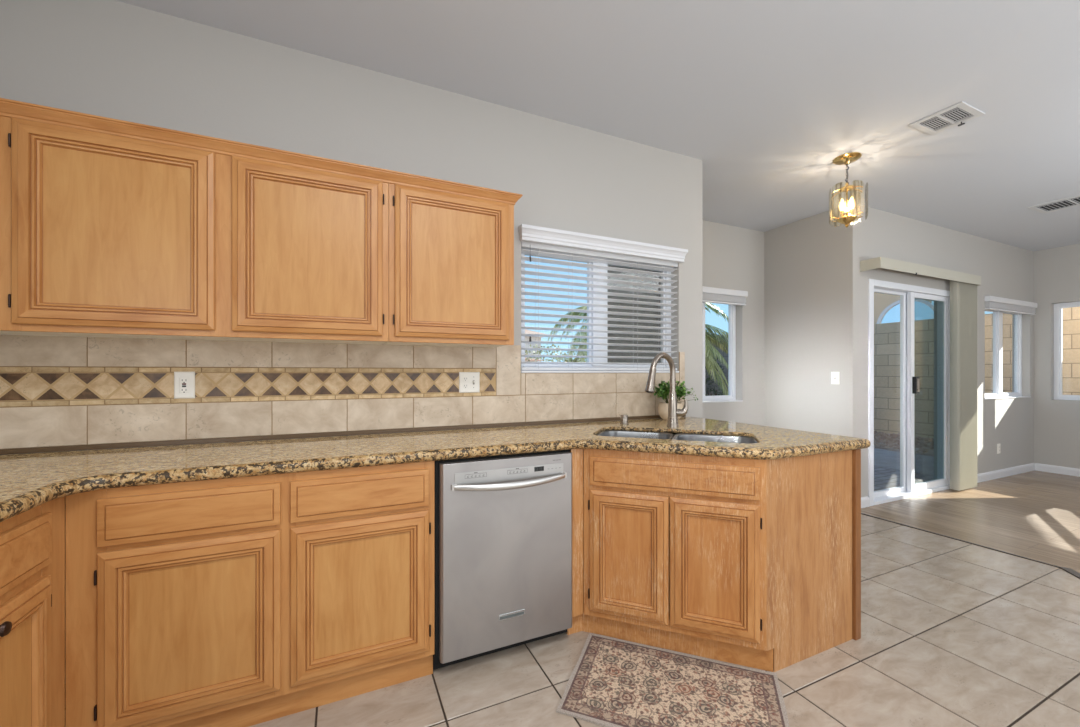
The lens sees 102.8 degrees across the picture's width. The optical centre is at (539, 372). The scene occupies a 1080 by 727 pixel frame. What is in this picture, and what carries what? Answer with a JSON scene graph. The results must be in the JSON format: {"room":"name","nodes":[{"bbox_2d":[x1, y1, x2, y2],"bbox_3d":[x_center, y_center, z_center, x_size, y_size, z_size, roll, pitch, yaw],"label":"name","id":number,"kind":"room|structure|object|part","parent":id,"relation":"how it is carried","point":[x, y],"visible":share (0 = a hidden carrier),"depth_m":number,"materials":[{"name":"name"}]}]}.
{"room":"kitchen","nodes":[
{"label":"kitchen","id":0,"kind":"room"},
{"bbox_2d":[0,0,701,458],"bbox_3d":[-0.629,-0.149,2.387,3.902,2.780,0.160,0,0,-25],"label":"wall","id":1,"kind":"structure","parent":0,"point":[114,59],"depth_m":2.16,"materials":[{"name":"grey paint"}]},
{"bbox_2d":[0,116,388,344],"bbox_3d":[-1.444,-0.501,1.734,1.556,0.725,0.348,0,0,-25],"label":"upper cabinet","id":2,"kind":"object","parent":1,"relation":"attached to","point":[103,235],"visible":0.94,"depth_m":1.61,"materials":[{"name":"brown wood"}]},
{"bbox_3d":[-1.493,-0.502,1.533,0.548,0.680,0.024,0,0,-25],"label":"door","id":3,"kind":"part","parent":2,"relation":"part of","materials":[{"name":"brown wood"}]},
{"bbox_2d":[0,98,522,204],"bbox_3d":[-1.155,-0.866,1.861,2.186,0.046,0.357,0,0,-25],"label":"crown molding","id":4,"kind":"structure","parent":2,"relation":"attached to","point":[9,108],"depth_m":1.67,"materials":[{"name":"brown wood"}]},
{"bbox_3d":[-0.944,-0.502,1.784,0.551,0.680,0.024,0,0,-25],"label":"door","id":5,"kind":"part","parent":2,"relation":"part of","materials":[{"name":"brown wood"}]},
{"bbox_2d":[0,335,684,448],"bbox_3d":[-0.600,0.067,2.308,3.569,0.451,0.008,0,0,-25],"label":"backsplash","id":6,"kind":"structure","parent":1,"relation":"attached to","point":[55,391],"depth_m":2.00,"materials":[{"name":"tile"}]},
{"bbox_2d":[174,372,194,398],"bbox_3d":[-1.540,0.054,1.867,0.072,0.116,0.010,0,0,-25],"label":"wall outlet","id":7,"kind":"object","parent":6,"relation":"attached to","point":[184,382],"visible":1,"depth_m":1.86,"materials":[{"name":"white plastic"}]},
{"bbox_2d":[179,377,188,392],"bbox_3d":[-1.539,0.054,1.865,0.033,0.066,0.002,0,0,-25],"label":"receptacle","id":8,"kind":"object","parent":7,"relation":"attached to","point":[183,381],"depth_m":1.86,"materials":[{"name":"white plastic"}]},
{"bbox_2d":[459,372,479,392],"bbox_3d":[-0.389,0.054,2.391,0.116,0.114,0.016,0,0,-25],"label":"wall outlet","id":9,"kind":"object","parent":6,"relation":"attached to","point":[469,382],"visible":1,"depth_m":2.39,"materials":[{"name":"white plastic"}]},
{"bbox_2d":[383,183,513,347],"bbox_3d":[-0.465,-0.501,2.182,0.596,0.725,0.348,0,0,-25],"label":"upper cabinet","id":10,"kind":"object","parent":1,"relation":"attached to","point":[451,256],"visible":0.91,"depth_m":2.03,"materials":[{"name":"brown wood"}]},
{"bbox_2d":[521,253,670,370],"bbox_3d":[0.390,-0.394,2.877,1.195,0.790,0.066,0,0,-25],"label":"window","id":11,"kind":"structure","parent":1,"relation":"in","point":[602,347],"depth_m":2.98,"materials":[{"name":"white plastic"}]},
{"bbox_2d":[518,224,687,369],"bbox_3d":[0.437,-0.434,2.783,1.244,0.838,0.117,0,0,-25],"label":"window blind","id":12,"kind":"object","parent":11,"relation":"attached to","point":[535,240],"visible":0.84,"depth_m":2.76,"materials":[{"name":"white paint"}]},
{"bbox_3d":[-0.009,-0.385,2.589,0.002,0.728,0.002,0,0,11],"label":"ladder cord","id":13,"kind":"part","parent":12,"relation":"part of","materials":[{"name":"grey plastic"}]},
{"bbox_3d":[0.181,-0.385,2.729,0.002,0.728,0.002,0,0,11],"label":"ladder cord","id":14,"kind":"part","parent":12,"relation":"part of","materials":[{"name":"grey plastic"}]},
{"bbox_3d":[0.420,-0.023,2.812,1.181,0.016,0.048,0,0,-25],"label":"rail","id":15,"kind":"part","parent":12,"relation":"part of","materials":[{"name":"white"}]},
{"bbox_3d":[0.449,-0.812,2.758,1.244,0.082,0.061,0,0,-25],"label":"cornice","id":16,"kind":"part","parent":12,"relation":"part of","materials":[{"name":"white paint"}]},
{"bbox_3d":[0.855,-0.385,2.985,0.002,0.728,0.002,0,0,29],"label":"ladder cord","id":17,"kind":"part","parent":12,"relation":"part of","materials":[{"name":"white fabric"}]},
{"bbox_2d":[521,371,678,372],"bbox_3d":[0.418,-0.005,2.816,1.195,0.012,0.081,0,0,-25],"label":"trim","id":18,"kind":"structure","parent":1,"relation":"attached to","point":[521,371],"depth_m":2.73,"materials":[{"name":"white paint"}]},
{"bbox_2d":[116,0,1079,250],"bbox_3d":[2.953,-1.614,1.501,9.680,0.150,6.592,0,0,-25],"label":"ceiling","id":19,"kind":"structure","parent":0,"point":[767,94],"depth_m":2.26,"materials":[{"name":"grey paint"}]},
{"bbox_2d":[829,152,862,227],"bbox_3d":[2.195,-1.288,3.092,0.230,0.499,0.242,0,0,-25],"label":"pendant lamp","id":20,"kind":"object","parent":19,"relation":"hanging from","point":[845,159],"visible":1,"depth_m":3.08,"materials":[{"name":"gold metal"}]},
{"bbox_3d":[2.111,-1.209,3.142,0.005,0.254,0.094,0,0,29],"label":"glass panel","id":21,"kind":"part","parent":20,"relation":"part of","materials":[{"name":"clear glass"}]},
{"bbox_3d":[2.168,-1.205,3.097,0.036,0.091,0.036,0,0,-25],"label":"bulb","id":22,"kind":"part","parent":20,"relation":"part of","materials":[{"name":"white glass"}]},
{"bbox_3d":[2.201,-1.209,3.093,0.011,0.220,0.011,0,0,-2],"label":"rod","id":23,"kind":"part","parent":20,"relation":"part of","materials":[{"name":"gold metal"}]},
{"bbox_3d":[2.215,-1.205,3.062,0.036,0.091,0.036,0,0,-25],"label":"bulb","id":24,"kind":"part","parent":20,"relation":"part of","materials":[{"name":"white glass"}]},
{"bbox_2d":[909,101,984,134],"bbox_3d":[2.462,-1.525,2.615,0.270,0.028,0.255,0,0,-25],"label":"ceiling vent","id":25,"kind":"object","parent":19,"relation":"in","point":[959,113],"visible":1,"depth_m":2.60,"materials":[{"name":"grey metal"}]},
{"bbox_2d":[1027,195,1079,213],"bbox_3d":[4.791,-1.525,3.876,0.360,0.028,0.460,0,0,-25],"label":"ceiling vent","id":26,"kind":"object","parent":19,"relation":"in","point":[1073,201],"visible":1,"depth_m":3.95,"materials":[{"name":"grey metal"}]},
{"bbox_2d":[249,470,1079,726],"bbox_3d":[2.898,1.255,1.622,9.360,0.033,6.761,0,0,-25],"label":"floor","id":27,"kind":"structure","parent":0,"point":[955,633],"depth_m":1.92,"materials":[{"name":"tile"}]},
{"bbox_2d":[0,496,64,726],"bbox_3d":[-1.418,0.799,0.616,0.654,0.884,1.300,0,0,-25],"label":"base cabinet","id":28,"kind":"object","parent":27,"relation":"on","point":[32,541],"visible":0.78,"depth_m":1.14,"materials":[{"name":"brown wood"}]},
{"bbox_3d":[-1.250,0.596,1.000,0.029,0.033,0.033,0,0,-25],"label":"knob","id":29,"kind":"part","parent":28,"relation":"part of","materials":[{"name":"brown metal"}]},
{"bbox_3d":[-1.268,0.840,0.984,0.024,0.547,0.495,0,0,-25],"label":"door","id":30,"kind":"part","parent":28,"relation":"part of","materials":[{"name":"brown wood"}]},
{"bbox_3d":[-1.270,0.462,0.983,0.020,0.142,0.495,0,0,-25],"label":"drawer","id":31,"kind":"part","parent":28,"relation":"part of","materials":[{"name":"brown wood"}]},
{"bbox_2d":[0,417,870,521],"bbox_3d":[-0.187,0.334,1.482,3.631,0.045,1.850,0,0,-25],"label":"countertop","id":32,"kind":"structure","parent":28,"relation":"on","point":[28,481],"depth_m":1.75,"materials":[{"name":"stone"}]},
{"bbox_2d":[0,414,685,454],"bbox_3d":[-0.598,0.302,2.305,3.568,0.019,0.014,0,0,-25],"label":"granite lip","id":33,"kind":"object","parent":32,"relation":"on","point":[308,435],"visible":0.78,"depth_m":2.02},
{"bbox_2d":[620,415,628,424],"bbox_3d":[0.510,0.284,2.609,0.052,0.055,0.052,0,0,-25],"label":"air gap cap","id":34,"kind":"object","parent":32,"relation":"on","point":[623,418],"visible":1,"depth_m":2.59,"materials":[{"name":"silver metal"}]},
{"bbox_2d":[645,353,687,427],"bbox_3d":[0.700,0.100,2.424,0.311,0.423,0.085,0,0,-30],"label":"kitchen faucet","id":35,"kind":"object","parent":32,"relation":"on","point":[674,413],"visible":1,"depth_m":2.45,"materials":[{"name":"silver metal"}]},
{"bbox_3d":[0.690,0.005,2.417,0.210,0.233,0.032,0,0,-37],"label":"spout","id":36,"kind":"part","parent":35,"relation":"part of","materials":[{"name":"silver metal"}]},
{"bbox_3d":[0.803,0.202,2.471,0.093,0.102,0.048,0,0,0],"label":"lever","id":37,"kind":"part","parent":35,"relation":"part of","materials":[{"name":"silver metal"}]},
{"bbox_2d":[653,381,697,419],"bbox_3d":[0.871,0.172,2.843,0.316,0.276,0.212,0,0,-25],"label":"potted plant","id":38,"kind":"object","parent":32,"relation":"on","point":[663,391],"visible":0.67,"depth_m":2.80,"materials":[{"name":"green plant"}]},
{"bbox_3d":[0.861,0.255,2.841,0.160,0.111,0.160,0,0,-25],"label":"pot","id":39,"kind":"part","parent":38,"relation":"part of","materials":[{"name":"beige ceramic"}]},
{"bbox_2d":[597,430,756,442],"bbox_3d":[0.673,0.435,2.188,0.786,0.208,0.410,0,0,20],"label":"sink","id":40,"kind":"object","parent":32,"relation":"in","point":[614,433],"visible":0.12,"depth_m":2.33,"materials":[{"name":"silver metal"}]},
{"bbox_3d":[0.486,0.435,2.257,0.388,0.208,0.410,0,0,20],"label":"bowl","id":41,"kind":"part","parent":40,"relation":"part of","materials":[{"name":"silver metal"}]},
{"bbox_3d":[0.859,0.435,2.118,0.388,0.208,0.410,0,0,20],"label":"bowl","id":42,"kind":"part","parent":40,"relation":"part of","materials":[{"name":"silver metal"}]},
{"bbox_2d":[65,461,434,726],"bbox_3d":[-1.041,0.799,1.774,1.093,0.884,0.610,0,0,-25],"label":"base cabinet","id":43,"kind":"object","parent":27,"relation":"on","point":[248,601],"visible":0.94,"depth_m":1.47,"materials":[{"name":"brown wood"}]},
{"bbox_3d":[-1.130,0.460,1.413,0.482,0.147,0.020,0,0,-25],"label":"drawer","id":44,"kind":"part","parent":43,"relation":"part of","materials":[{"name":"brown wood"}]},
{"bbox_3d":[-1.129,0.832,1.411,0.482,0.562,0.024,0,0,-25],"label":"door","id":45,"kind":"part","parent":43,"relation":"part of","materials":[{"name":"brown wood"}]},
{"bbox_3d":[-0.664,0.460,1.626,0.483,0.147,0.020,0,0,-25],"label":"drawer","id":46,"kind":"part","parent":43,"relation":"part of","materials":[{"name":"brown wood"}]},
{"bbox_3d":[-0.663,0.832,1.625,0.483,0.562,0.024,0,0,-25],"label":"door","id":47,"kind":"part","parent":43,"relation":"part of","materials":[{"name":"brown wood"}]},
{"bbox_2d":[433,449,571,669],"bbox_3d":[-0.241,0.800,2.095,0.626,0.882,0.649,0,0,-25],"label":"dishwasher","id":48,"kind":"object","parent":27,"relation":"on","point":[503,523],"visible":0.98,"depth_m":1.83,"materials":[{"name":"silver metal"}]},
{"bbox_3d":[-0.111,0.471,1.828,0.520,0.037,0.054,0,0,-25],"label":"handle","id":49,"kind":"part","parent":48,"relation":"part of","materials":[{"name":"grey metal"}]},
{"bbox_3d":[-0.120,0.436,1.852,0.497,0.054,0.002,0,0,-25],"label":"control panel","id":50,"kind":"part","parent":48,"relation":"part of","materials":[{"name":"metal"}]},
{"bbox_2d":[556,633,789,726],"bbox_3d":[0.514,1.236,1.670,0.790,0.008,0.509,0,0,21],"label":"rug","id":51,"kind":"object","parent":27,"relation":"on","point":[613,682],"visible":1,"depth_m":1.67,"materials":[{"name":"beige fabric"}]},
{"bbox_2d":[566,449,860,671],"bbox_3d":[0.702,0.799,2.271,1.232,0.884,1.134,0,0,-25],"label":"base cabinet","id":52,"kind":"object","parent":27,"relation":"on","point":[754,563],"visible":0.88,"depth_m":1.89,"materials":[{"name":"brown wood"}]},
{"bbox_3d":[0.397,0.828,1.952,0.354,0.566,0.024,0,0,20],"label":"door","id":53,"kind":"part","parent":52,"relation":"part of","materials":[{"name":"brown wood"}]},
{"bbox_3d":[0.567,0.458,1.891,0.714,0.135,0.020,0,0,20],"label":"drawer","id":54,"kind":"part","parent":52,"relation":"part of","materials":[{"name":"brown wood"}]},
{"bbox_3d":[0.571,0.749,1.911,0.771,0.784,0.020,0,0,20],"label":"frame","id":55,"kind":"part","parent":52,"relation":"part of","materials":[{"name":"brown wood"}]},
{"bbox_3d":[0.735,0.828,1.827,0.354,0.566,0.024,0,0,20],"label":"door","id":56,"kind":"part","parent":52,"relation":"part of","materials":[{"name":"brown wood"}]},
{"bbox_3d":[1.188,0.799,1.893,0.577,0.884,0.014,0,0,-25],"label":"panel","id":57,"kind":"part","parent":52,"relation":"part of","materials":[{"name":"brown wood"}]},
{"bbox_3d":[1.461,0.799,2.047,0.040,0.884,0.094,0,0,-25],"label":"post","id":58,"kind":"part","parent":52,"relation":"part of","materials":[{"name":"brown wood"}]},
{"bbox_2d":[861,513,1079,578],"bbox_3d":[2.716,1.237,1.345,0.741,0.007,4.943,0,0,10],"label":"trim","id":59,"kind":"structure","parent":27,"relation":"on","point":[1069,570],"depth_m":2.98,"materials":[{"name":"brown"}]},
{"bbox_2d":[702,220,763,425],"bbox_3d":[1.593,-0.149,4.416,2.148,2.780,0.160,0,0,-25],"label":"wall","id":60,"kind":"structure","parent":0,"point":[732,256],"depth_m":4.61,"materials":[{"name":"grey paint"}]},
{"bbox_2d":[702,302,735,400],"bbox_3d":[1.690,-0.246,4.495,0.915,1.105,0.066,0,0,-25],"label":"window","id":61,"kind":"structure","parent":60,"relation":"in","point":[731,395],"depth_m":4.65,"materials":[{"name":"white plastic"}]},
{"bbox_2d":[702,400,742,402],"bbox_3d":[1.722,0.300,4.425,0.915,0.012,0.081,0,0,-25],"label":"trim","id":62,"kind":"structure","parent":60,"relation":"attached to","point":[719,400],"depth_m":4.48,"materials":[{"name":"white paint"}]},
{"bbox_2d":[702,286,747,305],"bbox_3d":[1.747,-0.784,4.370,0.955,0.150,0.050,0,0,-25],"label":"window blind","id":63,"kind":"object","parent":60,"relation":"attached to","point":[709,294],"visible":0.64,"depth_m":4.42,"materials":[{"name":"white paint"}]},
{"bbox_3d":[1.744,-0.717,4.373,0.929,0.016,0.041,0,0,-25],"label":"rail","id":64,"kind":"part","parent":63,"relation":"part of","materials":[{"name":"white paint"}]},
{"bbox_3d":[1.747,-0.828,4.370,0.955,0.062,0.050,0,0,-25],"label":"cornice","id":65,"kind":"part","parent":63,"relation":"part of","materials":[{"name":"white paint"}]},
{"bbox_2d":[764,209,833,434],"bbox_3d":[2.684,-0.149,4.420,0.160,2.780,0.740,0,0,-25],"label":"wall","id":66,"kind":"structure","parent":0,"point":[798,255],"depth_m":4.35,"materials":[{"name":"grey paint"}]},
{"bbox_2d":[831,372,838,383],"bbox_3d":[2.761,0.051,4.039,0.016,0.116,0.072,0,0,-25],"label":"light switch","id":67,"kind":"object","parent":66,"relation":"attached to","point":[834,375],"visible":1,"depth_m":4.04,"materials":[{"name":"white plastic"}]},
{"bbox_2d":[834,203,1033,496],"bbox_3d":[4.594,-0.149,4.800,3.950,2.780,0.160,0,0,-25],"label":"wall","id":68,"kind":"structure","parent":0,"point":[1005,270],"depth_m":4.43,"materials":[{"name":"grey paint"}]},
{"bbox_2d":[861,496,868,507],"bbox_3d":[2.939,1.194,3.946,0.230,0.095,0.014,0,0,-25],"label":"baseboard","id":69,"kind":"structure","parent":68,"relation":"attached to","point":[864,500],"depth_m":3.96,"materials":[{"name":"white paint"}]},
{"bbox_2d":[868,279,949,505],"bbox_3d":[3.725,0.185,4.357,1.526,2.112,0.142,0,0,-25],"label":"door","id":70,"kind":"structure","parent":68,"relation":"in","point":[909,384],"depth_m":4.37,"materials":[{"name":"white plastic"}]},
{"bbox_3d":[3.404,0.198,4.252,0.711,2.015,0.035,0,0,-25],"label":"fixed panel","id":71,"kind":"part","parent":70,"relation":"part of","materials":[{"name":"clear glass"}]},
{"bbox_3d":[3.773,0.126,4.331,0.057,0.170,0.034,0,0,-25],"label":"handle","id":72,"kind":"part","parent":70,"relation":"part of","materials":[{"name":"black plastic"}]},
{"bbox_3d":[4.047,0.198,4.495,0.721,2.015,0.038,0,0,-25],"label":"sliding panel","id":73,"kind":"part","parent":70,"relation":"part of","materials":[{"name":"clear glass"}]},
{"bbox_2d":[860,257,980,490],"bbox_3d":[3.818,0.100,4.260,1.870,2.242,0.174,0,0,-25],"label":"vertical blind","id":74,"kind":"object","parent":68,"relation":"attached to","point":[963,286],"visible":1,"depth_m":4.50,"materials":[{"name":"beige plastic"}]},
{"bbox_2d":[985,309,1021,397],"bbox_3d":[5.599,-0.244,5.278,1.195,1.110,0.066,0,0,-25],"label":"window","id":75,"kind":"structure","parent":68,"relation":"in","point":[997,315],"depth_m":5.26,"materials":[{"name":"white plastic"}]},
{"bbox_2d":[977,463,1034,482],"bbox_3d":[5.369,1.194,5.059,2.005,0.095,0.014,0,0,-25],"label":"baseboard","id":76,"kind":"structure","parent":68,"relation":"attached to","point":[991,475],"depth_m":5.13,"materials":[{"name":"white paint"}]},
{"bbox_2d":[985,396,1030,399],"bbox_3d":[5.625,0.305,5.221,1.195,0.012,0.081,0,0,-25],"label":"trim","id":77,"kind":"structure","parent":68,"relation":"attached to","point":[1013,396],"depth_m":5.18,"materials":[{"name":"white paint"}]},
{"bbox_2d":[984,296,1037,314],"bbox_3d":[5.666,-0.799,5.174,1.250,0.150,0.050,0,0,-25],"label":"window blind","id":78,"kind":"object","parent":68,"relation":"attached to","point":[994,303],"visible":1,"depth_m":5.11,"materials":[{"name":"white paint"}]},
{"bbox_3d":[5.663,-0.732,5.177,1.224,0.016,0.041,0,0,-25],"label":"rail","id":79,"kind":"part","parent":78,"relation":"part of","materials":[{"name":"white paint"}]},
{"bbox_3d":[5.666,-0.843,5.174,1.250,0.062,0.050,0,0,-25],"label":"cornice","id":80,"kind":"part","parent":78,"relation":"part of","materials":[{"name":"white paint"}]},
{"bbox_2d":[1034,244,1079,468],"bbox_3d":[7.468,-0.149,3.074,0.160,2.780,5.372,0,0,-25],"label":"wall","id":81,"kind":"structure","parent":0,"point":[1056,270],"depth_m":5.35,"materials":[{"name":"grey paint"}]},
{"bbox_2d":[1035,463,1079,476],"bbox_3d":[7.392,1.194,3.031,0.014,0.095,5.358,0,0,-25],"label":"baseboard","id":82,"kind":"structure","parent":81,"relation":"attached to","point":[1038,467],"depth_m":5.29,"materials":[{"name":"white paint"}]},
{"bbox_2d":[1054,301,1079,399],"bbox_3d":[6.695,-0.261,4.840,0.066,1.195,1.228,0,0,-25],"label":"window","id":83,"kind":"structure","parent":81,"relation":"in","point":[1058,307],"depth_m":5.35,"materials":[{"name":"white plastic"}]},
{"label":"outside","id":84,"kind":"structure","parent":0,"visible":0},
{"bbox_3d":[3.233,1.421,28.975,90.000,0.240,70.000,0,0,-25],"label":"ground","id":85,"kind":"structure","parent":84,"visible":0},
{"bbox_2d":[525,329,543,361],"bbox_3d":[-5.074,-0.934,26.822,9.100,4.550,8.000,0,0,-25],"label":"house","id":86,"kind":"structure","parent":85,"relation":"on","point":[527,345],"depth_m":25.09,"materials":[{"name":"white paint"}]},
{"bbox_2d":[525,357,545,361],"bbox_3d":[-3.771,0.191,19.170,6.700,2.300,4.800,0,0,-25],"label":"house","id":87,"kind":"structure","parent":85,"relation":"on","point":[533,360],"depth_m":18.36,"materials":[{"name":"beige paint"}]},
{"bbox_2d":[525,344,584,361],"bbox_3d":[0.053,0.316,9.493,2.399,1.988,2.374,0,0,-25],"label":"shrub","id":88,"kind":"object","parent":85,"relation":"on","point":[565,359],"visible":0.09,"depth_m":9.19,"materials":[{"name":"green plant"}]},
{"bbox_2d":[548,302,727,394],"bbox_3d":[1.483,0.082,7.073,3.016,2.448,3.043,0,0,-39],"label":"palm tree","id":89,"kind":"object","parent":85,"relation":"on","point":[711,363],"visible":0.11,"depth_m":6.50,"materials":[{"name":"green plant"}]},
{"bbox_2d":[705,334,727,395],"bbox_3d":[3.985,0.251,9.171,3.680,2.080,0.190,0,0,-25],"label":"tree","id":90,"kind":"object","parent":85,"relation":"on","point":[725,356],"depth_m":8.96,"materials":[{"name":"green plant"}]},
{"bbox_2d":[705,356,727,395],"bbox_3d":[3.350,0.470,8.405,0.587,1.668,0.589,0,0,-25],"label":"shrub","id":91,"kind":"object","parent":85,"relation":"on","point":[715,392],"visible":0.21,"depth_m":8.27,"materials":[{"name":"green plant"}]},
{"bbox_2d":[874,293,933,323],"bbox_3d":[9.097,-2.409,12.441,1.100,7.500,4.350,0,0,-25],"label":"house","id":92,"kind":"structure","parent":85,"relation":"on","point":[886,306],"depth_m":11.18,"materials":[{"name":"beige paint"}]},
{"bbox_2d":[874,448,933,475],"bbox_3d":[4.881,1.279,6.876,1.500,0.045,3.360,0,0,-25],"label":"concrete walk","id":93,"kind":"structure","parent":85,"relation":"on","point":[923,464],"depth_m":6.09,"materials":[{"name":"grey concrete"}]},
{"bbox_2d":[874,431,933,455],"bbox_3d":[5.995,1.195,7.715,1.225,0.212,3.960,0,0,-25],"label":"gravel bed","id":94,"kind":"object","parent":85,"relation":"on","point":[922,446],"visible":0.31,"depth_m":7.20,"materials":[{"name":"gravel"}]},
{"bbox_2d":[874,466,933,490],"bbox_3d":[3.430,1.281,5.661,2.150,0.040,2.360,0,0,-25],"label":"paver patio","id":95,"kind":"structure","parent":85,"relation":"on","point":[884,478],"depth_m":5.13,"materials":[{"name":"grey stone"}]},
{"bbox_2d":[874,307,1079,437],"bbox_3d":[7.262,0.181,6.624,0.160,2.220,12.000,0,0,-25],"label":"wall","id":96,"kind":"structure","parent":85,"relation":"on","point":[886,335],"depth_m":7.56,"materials":[{"name":"beige brick"}]}
]}

